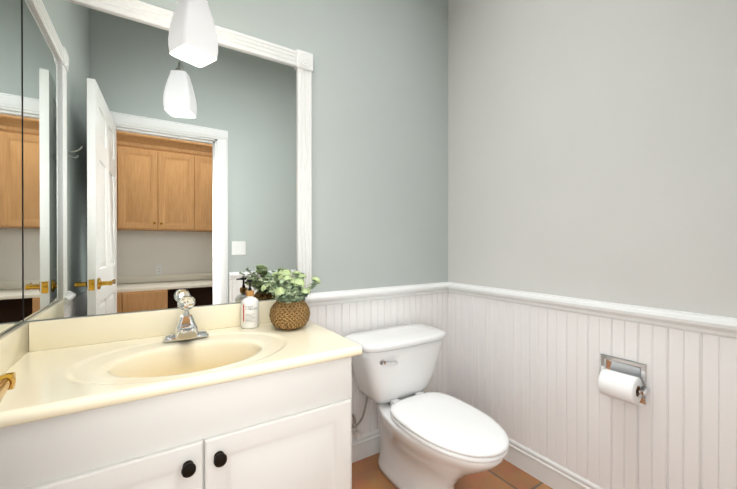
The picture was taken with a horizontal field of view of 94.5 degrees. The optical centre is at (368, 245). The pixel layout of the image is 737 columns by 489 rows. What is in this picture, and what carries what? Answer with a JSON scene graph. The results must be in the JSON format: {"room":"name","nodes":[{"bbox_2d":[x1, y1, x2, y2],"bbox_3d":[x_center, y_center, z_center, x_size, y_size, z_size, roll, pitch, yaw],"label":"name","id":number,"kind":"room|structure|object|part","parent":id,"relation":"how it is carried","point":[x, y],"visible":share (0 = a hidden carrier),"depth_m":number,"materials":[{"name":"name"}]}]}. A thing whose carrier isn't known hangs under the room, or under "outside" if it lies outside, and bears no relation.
{"room":"bathroom","nodes":[
{"label":"bathroom","id":0,"kind":"room"},
{"bbox_2d":[21,0,447,322],"bbox_3d":[-0.348,-0.368,1.690,2.190,3.000,0.120,0,0,-33],"label":"wall","id":1,"kind":"structure","parent":0,"point":[380,144],"depth_m":1.85,"materials":[{"name":"grey paint"}]},
{"bbox_2d":[29,300,276,351],"bbox_3d":[-0.712,0.298,1.373,0.950,0.098,0.019,0,0,-33],"label":"backsplash","id":2,"kind":"structure","parent":1,"relation":"attached to","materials":[{"name":"stone"}]},
{"bbox_2d":[22,0,312,320],"bbox_3d":[-0.696,-0.337,1.376,1.014,1.170,0.032,0,0,-33],"label":"mirror","id":3,"kind":"object","parent":1,"relation":"attached to","point":[156,175],"visible":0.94,"depth_m":1.30,"materials":[{"name":"clear glass"}]},
{"bbox_3d":[-0.732,-0.880,1.359,0.934,0.072,0.018,0,0,-33],"label":"trim","id":4,"kind":"part","parent":3,"relation":"part of","materials":[{"name":"white wood"}]},
{"bbox_3d":[-0.308,-0.299,1.632,0.072,1.092,0.018,0,0,-33],"label":"trim","id":5,"kind":"part","parent":3,"relation":"part of","materials":[{"name":"white wood"}]},
{"bbox_2d":[352,429,379,462],"bbox_3d":[0.101,1.068,1.899,0.974,0.126,0.020,0,0,-33],"label":"baseboard","id":6,"kind":"structure","parent":1,"relation":"attached to","point":[365,445],"depth_m":1.82,"materials":[{"name":"white wood"}]},
{"bbox_2d":[304,282,447,306],"bbox_3d":[0.104,0.264,1.891,0.974,0.066,0.032,0,0,-33],"label":"trim","id":7,"kind":"structure","parent":1,"relation":"attached to","point":[338,297],"depth_m":1.83,"materials":[{"name":"white wood"}]},
{"bbox_2d":[309,293,447,438],"bbox_3d":[0.099,0.654,1.901,0.974,0.724,0.009,0,0,-33],"label":"wainscot","id":8,"kind":"structure","parent":1,"relation":"attached to","point":[345,319],"depth_m":1.87,"materials":[{"name":"white wood"}]},
{"bbox_2d":[269,300,309,329],"bbox_3d":[-0.331,0.288,1.436,0.168,0.114,0.168,0,0,-33],"label":"basket","id":9,"kind":"object","parent":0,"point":[284,314],"depth_m":1.37,"materials":[{"name":"brown wicker"}]},
{"bbox_2d":[352,452,551,488],"bbox_3d":[0.102,1.160,0.991,2.190,0.050,1.790,0,0,-33],"label":"floor","id":10,"kind":"structure","parent":0,"point":[367,473],"depth_m":1.65,"materials":[{"name":"tile"}]},
{"bbox_2d":[0,295,361,488],"bbox_3d":[-0.576,0.660,1.144,0.969,0.946,0.554,0,0,-33],"label":"bathroom vanity","id":11,"kind":"object","parent":10,"relation":"on","point":[186,394],"visible":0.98,"depth_m":1.00,"materials":[{"name":"white paint"}]},
{"bbox_2d":[162,295,208,341],"bbox_3d":[-0.662,0.267,1.246,0.154,0.159,0.139,0,0,-33],"label":"faucet","id":12,"kind":"object","parent":11,"relation":"on","point":[186,328],"depth_m":1.25,"materials":[{"name":"silver metal"}]},
{"bbox_3d":[-0.475,0.589,0.899,0.035,0.035,0.034,0,0,-33],"label":"knob","id":13,"kind":"part","parent":11,"relation":"part of","materials":[{"name":"black metal"}]},
{"bbox_3d":[-0.410,0.589,0.941,0.035,0.035,0.034,0,0,-33],"label":"knob","id":14,"kind":"part","parent":11,"relation":"part of","materials":[{"name":"black metal"}]},
{"bbox_2d":[241,279,258,328],"bbox_3d":[-0.503,0.244,1.445,0.072,0.201,0.073,0,0,-33],"label":"soap bottle","id":15,"kind":"object","parent":11,"relation":"on","point":[249,311],"visible":1,"depth_m":1.42,"materials":[{"name":"white plastic"}]},
{"bbox_2d":[259,269,320,329],"bbox_3d":[-0.333,0.220,1.433,0.262,0.249,0.262,0,0,-33],"label":"potted plant","id":16,"kind":"object","parent":11,"relation":"on","point":[289,309],"visible":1,"depth_m":1.38,"materials":[{"name":"green"}]},
{"bbox_2d":[345,324,508,488],"bbox_3d":[0.264,0.786,1.535,0.508,0.690,0.778,0,0,-33],"label":"toilet","id":17,"kind":"object","parent":10,"relation":"on","point":[433,440],"visible":0.92,"depth_m":1.53,"materials":[{"name":"white ceramic"}]},
{"bbox_3d":[0.091,0.527,1.547,0.083,0.034,0.036,0,0,-33],"label":"lever","id":18,"kind":"part","parent":17,"relation":"part of","materials":[{"name":"silver metal"}]},
{"bbox_3d":[0.144,0.458,1.720,0.508,0.036,0.275,0,0,-33],"label":"tank lid","id":19,"kind":"part","parent":17,"relation":"part of","materials":[{"name":"white ceramic"}]},
{"bbox_3d":[0.142,0.618,1.725,0.488,0.283,0.258,0,0,-33],"label":"tank","id":20,"kind":"part","parent":17,"relation":"part of","materials":[{"name":"white ceramic"}]},
{"bbox_3d":[0.277,0.947,1.515,0.350,0.369,0.705,0,0,-33],"label":"bowl","id":21,"kind":"part","parent":17,"relation":"part of","materials":[{"name":"white ceramic"}]},
{"bbox_3d":[0.336,0.752,1.422,0.354,0.018,0.505,0,0,-33],"label":"seat","id":22,"kind":"part","parent":17,"relation":"part of","materials":[{"name":"white plastic"}]},
{"bbox_3d":[0.336,0.729,1.421,0.356,0.025,0.509,0,0,-33],"label":"lid","id":23,"kind":"part","parent":17,"relation":"part of","materials":[{"name":"white plastic"}]},
{"bbox_2d":[448,0,736,317],"bbox_3d":[1.006,-0.367,1.492,0.120,3.000,1.670,0,0,-33],"label":"wall","id":24,"kind":"structure","parent":0,"point":[592,149],"depth_m":1.44,"materials":[{"name":"paint"}]},
{"bbox_2d":[504,437,602,488],"bbox_3d":[0.915,1.070,1.511,0.020,0.126,1.550,0,0,-33],"label":"baseboard","id":25,"kind":"structure","parent":24,"relation":"attached to","point":[545,470],"depth_m":1.62,"materials":[{"name":"white wood"}]},
{"bbox_2d":[448,282,736,338],"bbox_3d":[0.910,0.266,1.504,0.032,0.066,1.550,0,0,-33],"label":"trim","id":26,"kind":"structure","parent":24,"relation":"attached to","point":[720,326],"depth_m":1.37,"materials":[{"name":"white wood"}]},
{"bbox_2d":[448,293,736,488],"bbox_3d":[0.919,0.656,1.512,0.009,0.724,1.550,0,0,-33],"label":"wainscot","id":27,"kind":"structure","parent":24,"relation":"attached to","point":[527,376],"depth_m":1.43,"materials":[{"name":"white wood"}]},
{"bbox_2d":[598,353,649,405],"bbox_3d":[0.972,0.531,1.324,0.100,0.164,0.166,0,0,-33],"label":"toilet paper holder","id":28,"kind":"object","parent":27,"relation":"attached to","point":[625,380],"visible":1,"depth_m":1.30,"materials":[{"name":"silver metal"}]},
{"bbox_3d":[-0.738,-0.363,0.378,0.120,3.000,1.670,0,0,-33],"label":"wall","id":29,"kind":"structure","parent":0,"visible":0},
{"bbox_2d":[0,0,22,334],"bbox_3d":[-0.951,-0.335,0.854,0.032,1.170,0.626,0,0,-33],"label":"mirror","id":30,"kind":"object","parent":29,"relation":"attached to","point":[11,251],"visible":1,"depth_m":1.02,"materials":[{"name":"clear glass"}]},
{"bbox_3d":[0.102,-1.905,0.980,2.190,0.080,1.790,0,0,-33],"label":"ceiling","id":31,"kind":"structure","parent":0,"visible":0},
{"bbox_2d":[168,0,217,67],"bbox_3d":[-0.575,-1.243,1.119,0.143,1.242,0.143,0,0,-33],"label":"pendant light","id":32,"kind":"object","parent":31,"relation":"hanging from","point":[192,38],"visible":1,"depth_m":1.09,"materials":[{"name":"white glass"}]},
{"bbox_2d":[172,44,213,63],"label":"diffuser","id":33,"kind":"object","parent":32,"relation":"attached to","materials":[{"name":"white glass"}]},
{"bbox_3d":[-0.424,0.130,0.212,0.070,1.995,0.801,0,0,-33],"label":"door","id":34,"kind":"structure","parent":0,"visible":0},
{"bbox_2d":[0,372,15,401],"bbox_3d":[-0.434,0.083,0.206,0.167,1.690,0.820,0,0,-33],"label":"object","id":35,"kind":"structure","parent":34,"relation":"attached to","point":[7,381],"depth_m":0.52,"materials":[{"name":"gold metal"}]}
]}

